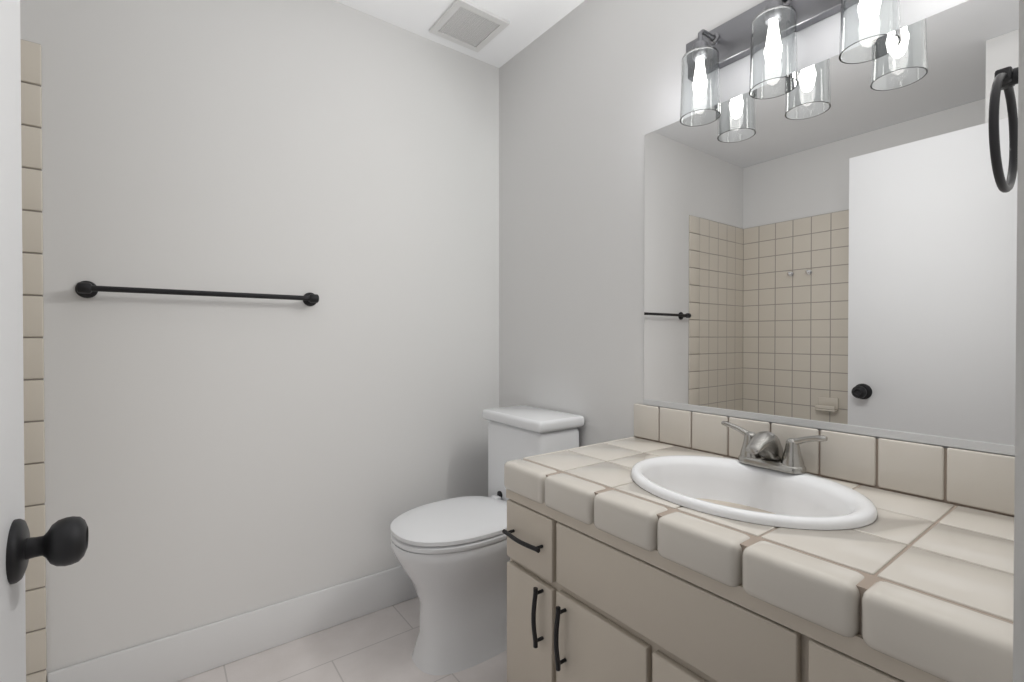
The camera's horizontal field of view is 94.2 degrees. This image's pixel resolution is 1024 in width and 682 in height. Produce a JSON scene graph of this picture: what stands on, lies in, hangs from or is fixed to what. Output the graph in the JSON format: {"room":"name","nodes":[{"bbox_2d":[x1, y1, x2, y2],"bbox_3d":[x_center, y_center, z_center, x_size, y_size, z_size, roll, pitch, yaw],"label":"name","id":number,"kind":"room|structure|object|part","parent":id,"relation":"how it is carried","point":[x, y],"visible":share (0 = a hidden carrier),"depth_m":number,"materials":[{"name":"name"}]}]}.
{"room":"bathroom","nodes":[
{"label":"bathroom","id":0,"kind":"room"},
{"bbox_2d":[0,0,25,681],"bbox_3d":[-0.431,0.104,0.303,0.035,2.023,0.851,0,1,-37],"label":"door","id":1,"kind":"structure","parent":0,"point":[12,496],"depth_m":0.60,"materials":[{"name":"white paint"}]},
{"bbox_2d":[6,516,88,583],"bbox_3d":[-0.604,0.267,0.625,0.070,0.078,0.078,0,1,-37],"label":"door knob","id":2,"kind":"object","parent":1,"relation":"attached to","point":[65,543],"visible":1,"depth_m":0.61,"materials":[{"name":"grey metal"}]},
{"bbox_2d":[20,0,498,674],"bbox_3d":[-1.034,-0.105,1.685,2.570,2.440,0.120,0,1,-37],"label":"wall","id":3,"kind":"structure","parent":0,"point":[220,458],"depth_m":1.69,"materials":[{"name":"white paint"}]},
{"bbox_2d":[20,39,46,681],"bbox_3d":[-1.400,0.134,1.338,0.119,1.968,0.004,0,1,-37],"label":"wall tiles","id":4,"kind":"structure","parent":3,"relation":"attached to","point":[25,40],"depth_m":1.36,"materials":[{"name":"beige tile"}]},
{"bbox_2d":[75,281,318,305],"bbox_3d":[-1.000,-0.156,1.589,0.686,0.052,0.073,0,1,-37],"label":"towel rail","id":5,"kind":"object","parent":3,"relation":"attached to","point":[85,289],"visible":1,"depth_m":1.51,"materials":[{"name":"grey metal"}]},
{"bbox_2d":[47,566,417,681],"bbox_3d":[-0.702,1.036,1.857,1.602,0.155,0.013,0,1,-37],"label":"baseboard","id":6,"kind":"structure","parent":3,"relation":"attached to","point":[189,653],"depth_m":1.67,"materials":[{"name":"white paint"}]},
{"bbox_2d":[177,597,506,681],"bbox_3d":[0.039,1.178,0.251,2.570,0.100,3.720,0,1,-37],"label":"floor","id":7,"kind":"structure","parent":0,"point":[378,646],"depth_m":1.66,"materials":[{"name":"tile"}]},
{"bbox_2d":[390,405,583,674],"bbox_3d":[-0.111,0.702,1.795,0.701,0.824,0.388,0,1,-37],"label":"toilet","id":8,"kind":"object","parent":7,"relation":"on","point":[453,551],"visible":0.69,"depth_m":1.65,"materials":[{"name":"white ceramic"}]},
{"bbox_3d":[-0.198,0.642,1.729,0.479,0.030,0.376,0,1,-37],"label":"seat lid","id":9,"kind":"part","parent":8,"relation":"part of","materials":[{"name":"white plastic"}]},
{"bbox_3d":[-0.198,0.670,1.730,0.477,0.021,0.374,0,1,-37],"label":"seat","id":10,"kind":"part","parent":8,"relation":"part of","materials":[{"name":"white plastic"}]},
{"bbox_3d":[0.080,0.517,1.935,0.206,0.367,0.360,0,1,-37],"label":"tank","id":11,"kind":"part","parent":8,"relation":"part of","materials":[{"name":"white ceramic"}]},
{"bbox_3d":[0.078,0.311,1.931,0.231,0.043,0.388,0,1,-37],"label":"tank lid","id":12,"kind":"part","parent":8,"relation":"part of","materials":[{"name":"white ceramic"}]},
{"bbox_2d":[502,403,1014,681],"bbox_3d":[0.490,0.671,1.090,0.596,0.899,1.008,0,1,-37],"label":"vanity","id":13,"kind":"object","parent":7,"relation":"on","point":[690,546],"visible":1,"depth_m":0.94,"materials":[{"name":"beige tile"}]},
{"bbox_2d":[631,455,876,529],"bbox_3d":[0.522,0.412,1.099,0.420,0.183,0.516,0,1,-37],"label":"sink","id":14,"kind":"object","parent":13,"relation":"in","point":[742,492],"depth_m":1.14,"materials":[{"name":"white ceramic"}]},
{"bbox_2d":[721,421,827,473],"bbox_3d":[0.633,0.271,1.195,0.127,0.099,0.257,0,1,-37],"label":"faucet","id":15,"kind":"object","parent":13,"relation":"on","point":[761,452],"depth_m":1.18,"materials":[{"name":"silver metal"}]},
{"bbox_2d":[1013,0,1023,681],"bbox_3d":[0.159,0.099,0.130,0.805,2.060,0.122,0,1,-37],"label":"wall","id":16,"kind":"structure","parent":7,"relation":"on","point":[1018,606],"depth_m":0.41,"materials":[{"name":"white paint"}]},
{"bbox_2d":[334,0,584,67],"bbox_3d":[-0.450,-1.368,0.887,2.570,0.100,2.080,0,1,-37],"label":"ceiling","id":17,"kind":"structure","parent":0,"point":[528,19],"depth_m":1.95,"materials":[{"name":"paint"}]},
{"bbox_2d":[429,0,509,51],"bbox_3d":[-0.182,-1.321,2.002,0.245,0.011,0.245,0,1,-37],"label":"ceiling vent","id":18,"kind":"object","parent":17,"relation":"attached to","point":[466,24],"depth_m":1.99,"materials":[{"name":"white plastic"}]},
{"bbox_2d":[499,0,1012,455],"bbox_3d":[0.570,-0.104,1.581,0.120,2.440,1.960,0,1,-37],"label":"wall","id":19,"kind":"structure","parent":0,"point":[578,105],"depth_m":1.84,"materials":[{"name":"white paint"}]},
{"bbox_2d":[680,0,900,125],"bbox_3d":[0.679,-0.771,1.192,0.158,0.282,0.615,0,1,-37],"label":"sconce","id":20,"kind":"object","parent":19,"relation":"attached to","point":[870,30],"visible":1,"depth_m":1.17,"materials":[{"name":"clear glass"}]},
{"bbox_3d":[0.532,-0.721,1.348,0.108,0.178,0.108,0,1,-37],"label":"lamp shade","id":21,"kind":"part","parent":20,"relation":"part of","materials":[{"name":"clear glass"}]},
{"bbox_3d":[0.652,-0.719,1.188,0.108,0.178,0.108,0,1,-37],"label":"lamp shade","id":22,"kind":"part","parent":20,"relation":"part of","materials":[{"name":"clear glass"}]},
{"bbox_3d":[0.771,-0.718,1.027,0.108,0.178,0.108,0,1,-37],"label":"lamp shade","id":23,"kind":"part","parent":20,"relation":"part of","materials":[{"name":"clear glass"}]},
{"bbox_2d":[643,0,1018,455],"bbox_3d":[0.739,-0.240,1.240,0.010,0.918,0.964,0,1,-37],"label":"mirror","id":24,"kind":"object","parent":19,"relation":"attached to","point":[837,251],"visible":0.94,"depth_m":1.14,"materials":[{"name":"clear glass"}]},
{"bbox_3d":[0.776,-0.095,0.588,0.732,2.440,0.120,0,1,-37],"label":"wall","id":25,"kind":"structure","parent":0,"visible":0},
{"bbox_2d":[988,66,1017,192],"bbox_3d":[0.647,-0.277,0.599,0.149,0.169,0.053,0,1,-37],"label":"hanger","id":26,"kind":"object","parent":25,"relation":"attached to","point":[1005,78],"visible":0.96,"depth_m":0.60,"materials":[{"name":"grey metal"}]}
]}

